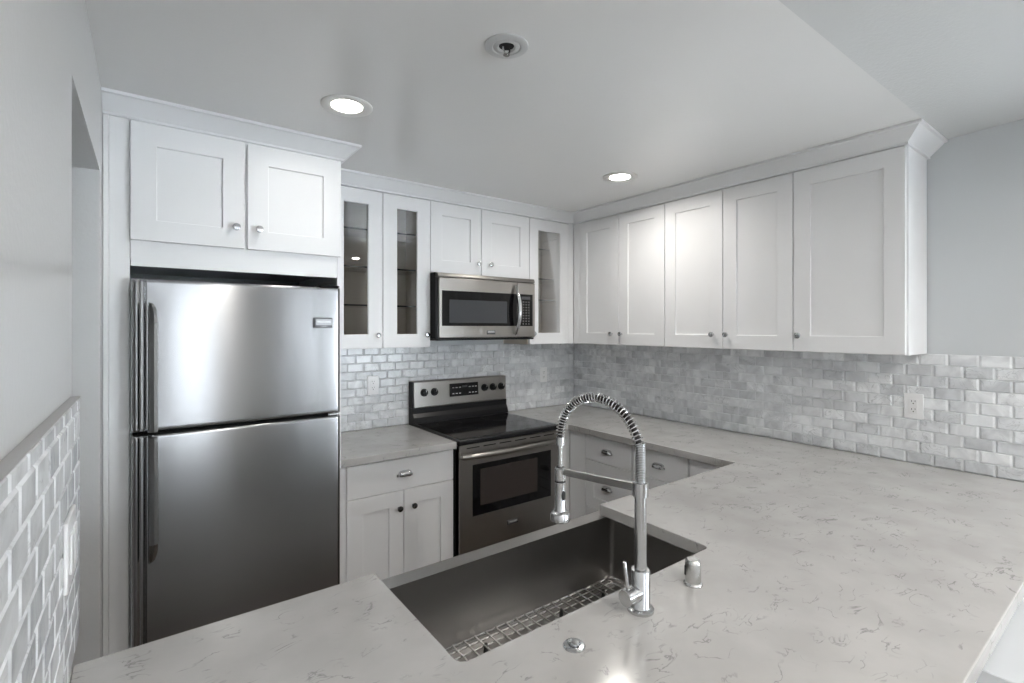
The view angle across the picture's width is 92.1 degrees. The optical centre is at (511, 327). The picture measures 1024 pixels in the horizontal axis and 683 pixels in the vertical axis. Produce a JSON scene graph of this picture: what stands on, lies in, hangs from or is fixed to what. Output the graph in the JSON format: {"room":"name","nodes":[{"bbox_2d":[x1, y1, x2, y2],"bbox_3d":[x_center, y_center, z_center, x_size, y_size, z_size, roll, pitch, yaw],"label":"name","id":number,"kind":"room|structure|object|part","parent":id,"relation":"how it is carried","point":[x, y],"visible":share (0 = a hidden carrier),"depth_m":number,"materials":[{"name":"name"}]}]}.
{"room":"kitchen","nodes":[
{"label":"kitchen","id":0,"kind":"room"},
{"bbox_2d":[0,0,102,682],"bbox_3d":[0.157,0.166,-0.514,0.144,2.750,7.000,0,0,-37],"label":"wall","id":1,"kind":"structure","parent":0,"point":[51,115],"depth_m":0.75,"materials":[{"name":"white paint"}]},
{"bbox_2d":[0,399,79,682],"bbox_3d":[-0.564,0.386,0.564,0.016,0.483,1.130,0,0,-37],"label":"backsplash","id":2,"kind":"structure","parent":1,"relation":"attached to","point":[40,625],"depth_m":0.64,"materials":[{"name":"tile"}]},
{"bbox_2d":[63,504,76,595],"bbox_3d":[-0.765,0.381,0.856,0.010,0.118,0.116,0,0,-37],"label":"light switch","id":3,"kind":"object","parent":1,"relation":"attached to","point":[70,525],"visible":1,"depth_m":0.83,"materials":[{"name":"white plastic"}]},
{"bbox_2d":[130,274,573,647],"bbox_3d":[-0.720,0.241,3.264,3.240,2.600,0.128,0,0,-37],"label":"wall","id":4,"kind":"structure","parent":0,"point":[395,368],"depth_m":3.29,"materials":[{"name":"grey tile"}]},
{"bbox_2d":[367,376,378,394],"bbox_3d":[-0.865,0.358,3.071,0.072,0.116,0.008,0,0,-37],"label":"outlet","id":5,"kind":"object","parent":4,"relation":"attached to","point":[372,381],"visible":1,"depth_m":3.07,"materials":[{"name":"white plastic"}]},
{"bbox_2d":[371,380,375,390],"bbox_3d":[-0.863,0.358,3.068,0.034,0.067,0.002,0,0,-37],"label":"socket","id":6,"kind":"object","parent":5,"relation":"attached to","point":[373,382],"depth_m":3.07,"materials":[{"name":"white plastic"}]},
{"bbox_2d":[341,186,429,348],"bbox_3d":[-0.838,-0.360,2.891,0.651,0.956,0.340,0,0,-37],"label":"upper cabinet","id":7,"kind":"object","parent":4,"relation":"attached to","point":[385,238],"visible":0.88,"depth_m":2.92,"materials":[{"name":"white wood"}]},
{"bbox_3d":[-0.859,-0.325,2.712,0.300,0.880,0.019,0,0,-37],"label":"door","id":8,"kind":"part","parent":7,"relation":"part of","materials":[{"name":"white paint"}]},
{"bbox_2d":[344,226,415,242],"bbox_3d":[-0.840,-0.554,2.933,0.566,0.009,0.252,0,0,-37],"label":"shelf","id":9,"kind":"object","parent":7,"relation":"attached to","point":[350,233],"depth_m":2.97,"materials":[{"name":"clear glass"}]},
{"bbox_2d":[344,265,415,274],"bbox_3d":[-0.840,-0.342,2.933,0.566,0.009,0.252,0,0,-37],"label":"shelf","id":10,"kind":"object","parent":7,"relation":"attached to","point":[348,269],"depth_m":2.97,"materials":[{"name":"clear glass"}]},
{"bbox_2d":[344,304,415,308],"bbox_3d":[-0.840,-0.126,2.933,0.566,0.009,0.252,0,0,-37],"label":"shelf","id":11,"kind":"object","parent":7,"relation":"attached to","point":[346,306],"depth_m":3.00,"materials":[{"name":"clear glass"}]},
{"bbox_3d":[-0.617,-0.325,2.892,0.295,0.880,0.019,0,0,-37],"label":"door","id":12,"kind":"part","parent":7,"relation":"part of","materials":[{"name":"white paint"}]},
{"bbox_2d":[341,343,572,431],"bbox_3d":[-0.346,0.373,3.467,2.134,0.508,0.008,0,0,-37],"label":"tile backsplash","id":13,"kind":"structure","parent":4,"relation":"attached to","point":[521,364],"depth_m":3.36,"materials":[{"name":"tile"}]},
{"bbox_2d":[430,201,528,278],"bbox_3d":[-0.270,-0.585,3.313,0.762,0.506,0.340,0,0,-37],"label":"upper cabinet","id":14,"kind":"object","parent":4,"relation":"attached to","point":[463,240],"visible":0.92,"depth_m":3.18,"materials":[{"name":"white paint"}]},
{"bbox_3d":[-0.351,-0.551,3.089,0.360,0.428,0.019,0,0,-37],"label":"door","id":15,"kind":"part","parent":14,"relation":"part of","materials":[{"name":"white paint"}]},
{"bbox_2d":[430,272,534,340],"bbox_3d":[-0.237,-0.126,3.252,0.738,0.408,0.459,0,0,-37],"label":"microwave","id":16,"kind":"object","parent":14,"relation":"attached to","point":[462,306],"visible":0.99,"depth_m":3.08,"materials":[{"name":"silver metal"}]},
{"bbox_3d":[-0.205,-0.118,3.093,0.580,0.360,0.032,0,0,-37],"label":"door","id":17,"kind":"part","parent":16,"relation":"part of","materials":[{"name":"silver metal"}]},
{"bbox_3d":[0.040,-0.113,3.212,0.030,0.327,0.064,0,0,-37],"label":"handle","id":18,"kind":"part","parent":16,"relation":"part of","materials":[{"name":"silver metal"}]},
{"bbox_3d":[0.088,-0.118,3.311,0.145,0.360,0.032,0,0,-37],"label":"control panel","id":19,"kind":"part","parent":16,"relation":"part of","materials":[{"name":"silver metal"}]},
{"bbox_3d":[-0.044,-0.551,3.318,0.393,0.428,0.019,0,0,-37],"label":"door","id":20,"kind":"part","parent":14,"relation":"part of","materials":[{"name":"white paint"}]},
{"bbox_2d":[503,218,572,344],"bbox_3d":[0.206,-0.360,3.666,0.421,0.956,0.340,0,0,-37],"label":"upper cabinet","id":21,"kind":"object","parent":4,"relation":"attached to","point":[550,243],"visible":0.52,"depth_m":3.61,"materials":[{"name":"white wood"}]},
{"bbox_2d":[538,248,546,255],"bbox_3d":[0.170,-0.564,3.682,0.344,0.009,0.252,0,0,-37],"label":"shelf","id":22,"kind":"object","parent":21,"relation":"attached to","point":[541,252],"depth_m":3.68,"materials":[{"name":"clear glass"}]},
{"bbox_2d":[538,278,550,283],"bbox_3d":[0.170,-0.350,3.682,0.344,0.009,0.252,0,0,-37],"label":"shelf","id":23,"kind":"object","parent":21,"relation":"attached to","point":[540,281],"depth_m":3.71,"materials":[{"name":"clear glass"}]},
{"bbox_2d":[538,299,552,302],"bbox_3d":[0.170,-0.198,3.682,0.344,0.009,0.252,0,0,-37],"label":"shelf","id":24,"kind":"object","parent":21,"relation":"attached to","point":[539,300],"depth_m":3.67,"materials":[{"name":"clear glass"}]},
{"bbox_3d":[0.263,-0.325,3.545,0.362,0.880,0.019,0,0,-37],"label":"door","id":25,"kind":"part","parent":21,"relation":"part of","materials":[{"name":"white paint"}]},
{"bbox_3d":[0.260,-0.325,3.549,0.212,0.730,0.004,0,0,-37],"label":"glass pane","id":26,"kind":"part","parent":21,"relation":"part of","materials":[{"name":"clear glass"}]},
{"bbox_2d":[540,367,546,381],"bbox_3d":[0.250,0.371,3.898,0.072,0.116,0.008,0,0,-37],"label":"outlet","id":27,"kind":"object","parent":4,"relation":"attached to","point":[543,370],"visible":1,"depth_m":3.89,"materials":[{"name":"white plastic"}]},
{"bbox_2d":[85,0,1023,211],"bbox_3d":[2.678,-1.004,1.370,6.440,0.331,7.220,0,0,-37],"label":"ceiling","id":28,"kind":"structure","parent":0,"point":[666,93],"depth_m":1.65,"materials":[{"name":"white paint"}]},
{"bbox_2d":[320,94,372,116],"bbox_3d":[-0.624,-0.836,1.866,0.188,0.006,0.188,0,0,-37],"label":"recessed light","id":29,"kind":"object","parent":28,"relation":"in","point":[338,104],"visible":1,"depth_m":1.86,"materials":[{"name":"white"}]},
{"bbox_2d":[485,33,527,58],"bbox_3d":[-0.016,-0.824,1.468,0.130,0.029,0.130,0,0,-37],"label":"sprinkler","id":30,"kind":"object","parent":28,"relation":"attached to","point":[502,45],"visible":1,"depth_m":1.46,"materials":[{"name":"grey metal"}]},
{"bbox_2d":[603,172,636,182],"bbox_3d":[0.601,-0.836,2.746,0.188,0.006,0.188,0,0,-37],"label":"recessed light","id":31,"kind":"object","parent":28,"relation":"in","point":[616,177],"visible":1,"depth_m":2.74,"materials":[{"name":"white"}]},
{"bbox_2d":[574,119,1023,481],"bbox_3d":[1.680,0.166,2.641,0.128,2.750,3.750,0,0,-37],"label":"wall","id":32,"kind":"structure","parent":0,"point":[970,377],"depth_m":2.23,"materials":[{"name":"grey tile"}]},
{"bbox_2d":[573,203,666,346],"bbox_3d":[0.716,-0.360,3.562,0.332,0.956,1.114,0,0,-37],"label":"upper cabinet","id":33,"kind":"object","parent":32,"relation":"attached to","point":[619,260],"visible":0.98,"depth_m":3.31,"materials":[{"name":"white paint"}]},
{"bbox_3d":[0.613,-0.325,3.487,0.019,0.880,0.377,0,0,-37],"label":"door","id":34,"kind":"part","parent":33,"relation":"part of","materials":[{"name":"white paint"}]},
{"bbox_3d":[0.836,-0.325,3.187,0.019,0.880,0.363,0,0,-37],"label":"door","id":35,"kind":"part","parent":33,"relation":"part of","materials":[{"name":"white paint"}]},
{"bbox_2d":[341,118,947,224],"bbox_3d":[0.459,-0.803,2.396,2.140,0.070,2.085,0,0,-37],"label":"trim","id":36,"kind":"structure","parent":32,"relation":"attached to","point":[917,134],"depth_m":2.71,"materials":[{"name":"white paint"}]},
{"bbox_2d":[665,173,793,350],"bbox_3d":[1.271,-0.360,2.814,0.332,0.956,0.748,0,0,-37],"label":"upper cabinet","id":37,"kind":"object","parent":32,"relation":"attached to","point":[729,252],"visible":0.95,"depth_m":2.69,"materials":[{"name":"white paint"}]},
{"bbox_3d":[1.059,-0.325,2.887,0.019,0.880,0.376,0,0,-37],"label":"door","id":38,"kind":"part","parent":37,"relation":"part of","materials":[{"name":"white paint"}]},
{"bbox_3d":[1.282,-0.325,2.586,0.019,0.880,0.364,0,0,-37],"label":"door","id":39,"kind":"part","parent":37,"relation":"part of","materials":[{"name":"white paint"}]},
{"bbox_2d":[574,343,1023,481],"bbox_3d":[1.409,0.373,2.906,0.008,0.508,2.999,0,0,-37],"label":"tile backsplash","id":40,"kind":"structure","parent":32,"relation":"attached to","point":[973,421],"depth_m":2.54,"materials":[{"name":"tile"}]},
{"bbox_2d":[794,146,926,355],"bbox_3d":[1.630,-0.360,2.331,0.332,0.956,0.454,0,0,-37],"label":"upper cabinet","id":41,"kind":"object","parent":32,"relation":"attached to","point":[860,223],"visible":0.92,"depth_m":2.22,"materials":[{"name":"white paint"}]},
{"bbox_3d":[1.390,0.038,2.400,0.029,0.030,0.030,0,0,-37],"label":"knob","id":42,"kind":"part","parent":41,"relation":"part of","materials":[{"name":"silver metal"}]},
{"bbox_3d":[1.775,-0.360,2.170,0.273,0.956,0.022,0,0,-37],"label":"panel","id":43,"kind":"part","parent":41,"relation":"part of","materials":[{"name":"white paint"}]},
{"bbox_2d":[904,393,923,419],"bbox_3d":[1.859,0.363,2.284,0.008,0.116,0.072,0,0,-37],"label":"outlet","id":44,"kind":"object","parent":32,"relation":"attached to","point":[913,403],"visible":1,"depth_m":2.28,"materials":[{"name":"white plastic"}]},
{"bbox_2d":[909,399,917,413],"bbox_3d":[1.857,0.363,2.283,0.002,0.067,0.034,0,0,-37],"label":"socket","id":45,"kind":"object","parent":44,"relation":"attached to","point":[913,403],"depth_m":2.28,"materials":[{"name":"white plastic"}]},
{"bbox_3d":[2.197,1.601,0.970,7.750,0.120,7.350,0,0,-37],"label":"floor","id":46,"kind":"structure","parent":0,"visible":0},
{"bbox_2d":[103,114,340,655],"bbox_3d":[-1.321,0.352,2.282,0.848,2.379,0.742,0,0,-37],"label":"tall cabinet","id":47,"kind":"object","parent":46,"relation":"on","point":[177,202],"visible":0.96,"depth_m":1.90,"materials":[{"name":"white paint"}]},
{"bbox_3d":[-1.250,-0.540,1.920,0.371,0.432,0.019,0,0,-37],"label":"door","id":48,"kind":"part","parent":47,"relation":"part of","materials":[{"name":"white paint"}]},
{"bbox_2d":[101,87,361,163],"bbox_3d":[-1.193,-0.803,2.170,0.920,0.070,0.451,0,0,-37],"label":"trim","id":49,"kind":"structure","parent":47,"relation":"attached to","point":[116,103],"depth_m":1.95,"materials":[{"name":"white paint"}]},
{"bbox_3d":[-1.113,-0.407,1.992,0.030,0.030,0.029,0,0,-37],"label":"knob","id":50,"kind":"part","parent":47,"relation":"part of","materials":[{"name":"silver metal"}]},
{"bbox_3d":[-1.045,-0.407,2.042,0.030,0.030,0.029,0,0,-37],"label":"knob","id":51,"kind":"part","parent":47,"relation":"part of","materials":[{"name":"silver metal"}]},
{"bbox_3d":[-0.940,-0.540,2.151,0.380,0.432,0.019,0,0,-37],"label":"door","id":52,"kind":"part","parent":47,"relation":"part of","materials":[{"name":"white paint"}]},
{"bbox_3d":[-0.999,0.385,2.546,0.018,2.312,0.683,0,0,-37],"label":"panel","id":53,"kind":"part","parent":47,"relation":"part of","materials":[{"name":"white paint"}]},
{"bbox_2d":[131,279,339,647],"bbox_3d":[-1.268,0.677,2.258,0.743,1.728,0.780,0,0,-37],"label":"refrigerator","id":54,"kind":"object","parent":46,"relation":"on","point":[235,387],"visible":0.95,"depth_m":1.94,"materials":[{"name":"silver metal"}]},
{"bbox_3d":[-1.297,0.623,1.782,0.030,0.456,0.051,0,0,-37],"label":"handle","id":55,"kind":"part","parent":54,"relation":"part of","materials":[{"name":"silver metal"}]},
{"bbox_3d":[-1.297,0.142,1.782,0.030,0.466,0.051,0,0,-37],"label":"handle","id":56,"kind":"part","parent":54,"relation":"part of","materials":[{"name":"silver metal"}]},
{"bbox_3d":[-1.086,0.929,2.004,0.734,1.074,0.065,0,0,-37],"label":"door","id":57,"kind":"part","parent":54,"relation":"part of","materials":[{"name":"silver metal"}]},
{"bbox_3d":[-1.086,0.101,2.004,0.734,0.554,0.065,0,0,-37],"label":"freezer door","id":58,"kind":"part","parent":54,"relation":"part of","materials":[{"name":"silver metal"}]},
{"bbox_3d":[-0.790,0.929,2.229,0.009,1.074,0.054,0,0,-37],"label":"edge trim","id":59,"kind":"part","parent":54,"relation":"part of","materials":[{"name":"grey metal"}]},
{"bbox_3d":[-0.790,0.101,2.229,0.009,0.554,0.054,0,0,-37],"label":"edge trim","id":60,"kind":"part","parent":54,"relation":"part of","materials":[{"name":"grey metal"}]},
{"bbox_2d":[341,449,452,583],"bbox_3d":[-0.750,1.103,2.769,0.644,0.876,0.622,0,0,-37],"label":"base cabinet","id":61,"kind":"object","parent":46,"relation":"on","point":[397,514],"visible":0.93,"depth_m":2.53,"materials":[{"name":"white paint"}]},
{"bbox_3d":[-0.685,1.137,2.478,0.291,0.589,0.019,0,0,-37],"label":"door","id":62,"kind":"part","parent":61,"relation":"part of","materials":[{"name":"white paint"}]},
{"bbox_2d":[341,424,456,467],"bbox_3d":[-0.750,0.646,2.768,0.644,0.038,0.632,0,0,-37],"label":"countertop","id":63,"kind":"structure","parent":61,"relation":"on","point":[366,446],"depth_m":2.67,"materials":[{"name":"white stone"}]},
{"bbox_3d":[-0.567,0.757,2.567,0.586,0.163,0.020,0,0,-37],"label":"drawer","id":64,"kind":"part","parent":61,"relation":"part of","materials":[{"name":"white paint"}]},
{"bbox_3d":[-0.550,0.755,2.553,0.090,0.031,0.026,0,0,-37],"label":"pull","id":65,"kind":"part","parent":61,"relation":"part of","materials":[{"name":"silver metal"}]},
{"bbox_3d":[-0.510,0.929,2.578,0.030,0.030,0.029,0,0,-37],"label":"knob","id":66,"kind":"part","parent":61,"relation":"part of","materials":[{"name":"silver metal"}]},
{"bbox_3d":[-0.448,1.137,2.654,0.291,0.589,0.019,0,0,-37],"label":"door","id":67,"kind":"part","parent":61,"relation":"part of","materials":[{"name":"white paint"}]},
{"bbox_2d":[409,375,557,556],"bbox_3d":[-0.166,0.945,3.156,0.753,1.192,0.696,0,0,-37],"label":"range","id":68,"kind":"object","parent":46,"relation":"on","point":[504,463],"visible":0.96,"depth_m":2.99,"materials":[{"name":"silver metal"}]},
{"bbox_3d":[-0.563,0.423,3.197,0.051,0.051,0.035,0,0,-37],"label":"knob","id":69,"kind":"part","parent":68,"relation":"part of","materials":[{"name":"black plastic"}]},
{"bbox_3d":[-0.503,0.423,3.241,0.051,0.051,0.035,0,0,-37],"label":"knob","id":70,"kind":"part","parent":68,"relation":"part of","materials":[{"name":"black plastic"}]},
{"bbox_3d":[-0.187,0.423,3.476,0.051,0.051,0.035,0,0,-37],"label":"knob","id":71,"kind":"part","parent":68,"relation":"part of","materials":[{"name":"black plastic"}]},
{"bbox_2d":[413,412,557,445],"bbox_3d":[-0.162,0.632,3.151,0.753,0.031,0.585,0,0,-37],"label":"cooktop","id":72,"kind":"object","parent":68,"relation":"in","point":[481,428],"depth_m":3.07,"materials":[{"name":"grey glass"}]},
{"bbox_3d":[-0.129,0.423,3.519,0.051,0.051,0.035,0,0,-37],"label":"knob","id":73,"kind":"part","parent":68,"relation":"part of","materials":[{"name":"black plastic"}]},
{"bbox_3d":[-0.071,0.423,3.562,0.051,0.051,0.035,0,0,-37],"label":"knob","id":74,"kind":"part","parent":68,"relation":"part of","materials":[{"name":"black plastic"}]},
{"bbox_3d":[-0.006,0.975,2.949,0.736,0.643,0.041,0,0,-37],"label":"oven door","id":75,"kind":"part","parent":68,"relation":"part of","materials":[{"name":"silver metal"}]},
{"bbox_3d":[0.022,0.712,2.904,0.726,0.032,0.066,0,0,-37],"label":"handle","id":76,"kind":"part","parent":68,"relation":"part of","materials":[{"name":"silver metal"}]},
{"bbox_2d":[563,430,586,519],"bbox_3d":[0.443,1.054,3.583,0.728,0.776,0.738,0,0,-37],"label":"base cabinet","id":77,"kind":"object","parent":46,"relation":"on","point":[574,449],"visible":0.11,"depth_m":3.21,"materials":[{"name":"white paint"}]},
{"bbox_2d":[70,404,1023,682],"bbox_3d":[0.148,0.646,2.108,2.967,0.038,2.762,0,0,-37],"label":"countertop","id":78,"kind":"structure","parent":77,"relation":"on","point":[819,564],"depth_m":1.12,"materials":[{"name":"white stone"}]},
{"bbox_2d":[381,511,693,660],"bbox_3d":[0.104,0.789,1.334,0.963,0.244,0.503,0,0,-37],"label":"sink","id":79,"kind":"object","parent":78,"relation":"in","point":[456,599],"visible":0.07,"depth_m":1.50,"materials":[{"name":"grey metal"}]},
{"bbox_2d":[445,577,629,660],"bbox_3d":[0.123,0.873,1.309,0.855,0.032,0.390,0,0,-37],"label":"rack","id":80,"kind":"object","parent":79,"relation":"in","point":[485,645],"visible":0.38,"depth_m":1.47,"materials":[{"name":"silver metal"}]},
{"bbox_2d":[563,638,584,652],"bbox_3d":[0.122,0.621,0.971,0.044,0.011,0.044,0,0,-37],"label":"switch","id":81,"kind":"object","parent":78,"relation":"on","point":[572,645],"visible":1,"depth_m":0.96,"materials":[{"name":"silver metal"}]},
{"bbox_2d":[550,392,653,617],"bbox_3d":[0.197,0.392,1.192,0.087,0.469,0.320,0,0,-37],"label":"faucet","id":82,"kind":"object","parent":78,"relation":"on","point":[636,596],"visible":1,"depth_m":1.10,"materials":[{"name":"grey metal"}]},
{"bbox_3d":[0.205,0.368,1.203,0.009,0.039,0.236,0,0,-37],"label":"support arm","id":83,"kind":"part","parent":82,"relation":"part of","materials":[{"name":"silver metal"}]},
{"bbox_3d":[0.247,0.537,1.067,0.020,0.065,0.008,0,0,-37],"label":"lever","id":84,"kind":"part","parent":82,"relation":"part of","materials":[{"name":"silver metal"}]},
{"bbox_3d":[0.285,0.450,1.096,0.026,0.170,0.026,0,0,-37],"label":"stem","id":85,"kind":"part","parent":82,"relation":"part of","materials":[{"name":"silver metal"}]},
{"bbox_2d":[683,556,702,588],"bbox_3d":[0.442,0.595,1.206,0.045,0.063,0.045,0,0,-37],"label":"air gap","id":86,"kind":"object","parent":78,"relation":"on","point":[692,567],"visible":1,"depth_m":1.19,"materials":[{"name":"silver metal"}]},
{"bbox_2d":[586,434,633,514],"bbox_3d":[0.772,1.103,3.219,0.633,0.876,0.509,0,0,-37],"label":"base cabinet","id":87,"kind":"object","parent":46,"relation":"on","point":[605,457],"visible":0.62,"depth_m":3.00,"materials":[{"name":"white paint"}]},
{"bbox_3d":[0.585,1.279,2.998,0.019,0.300,0.362,0,0,-37],"label":"drawer","id":88,"kind":"part","parent":87,"relation":"part of","materials":[{"name":"white paint"}]},
{"bbox_3d":[0.567,0.978,2.985,0.024,0.030,0.086,0,0,-37],"label":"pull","id":89,"kind":"part","parent":87,"relation":"part of","materials":[{"name":"silver metal"}]},
{"bbox_3d":[0.567,0.753,2.985,0.024,0.030,0.086,0,0,-37],"label":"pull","id":90,"kind":"part","parent":87,"relation":"part of","materials":[{"name":"silver metal"}]},
{"bbox_3d":[0.585,0.980,2.998,0.019,0.291,0.362,0,0,-37],"label":"drawer","id":91,"kind":"part","parent":87,"relation":"part of","materials":[{"name":"white paint"}]},
{"bbox_3d":[0.585,0.755,2.998,0.020,0.151,0.362,0,0,-37],"label":"drawer","id":92,"kind":"part","parent":87,"relation":"part of","materials":[{"name":"white paint"}]},
{"bbox_2d":[633,446,689,488],"bbox_3d":[1.034,1.103,2.867,0.633,0.876,0.368,0,0,-37],"label":"base cabinet","id":93,"kind":"object","parent":46,"relation":"on","point":[661,468],"visible":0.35,"depth_m":2.67,"materials":[{"name":"white paint"}]},
{"bbox_3d":[0.808,0.980,2.698,0.019,0.291,0.354,0,0,-37],"label":"drawer","id":94,"kind":"part","parent":93,"relation":"part of","materials":[{"name":"white paint"}]},
{"bbox_3d":[0.790,0.753,2.685,0.024,0.030,0.086,0,0,-37],"label":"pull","id":95,"kind":"part","parent":93,"relation":"part of","materials":[{"name":"silver metal"}]},
{"bbox_2d":[690,460,719,476],"bbox_3d":[1.245,1.054,2.603,0.608,0.776,0.308,0,0,-37],"label":"base cabinet","id":96,"kind":"object","parent":46,"relation":"on","point":[696,467],"visible":0.06,"depth_m":2.49,"materials":[{"name":"white paint"}]},
{"bbox_2d":[976,598,1023,682],"bbox_3d":[1.821,1.107,1.060,1.544,0.868,0.944,0,0,-37],"label":"ledge","id":97,"kind":"object","parent":46,"relation":"on","point":[1005,664],"depth_m":1.01,"materials":[{"name":"grey paint"}]}
]}

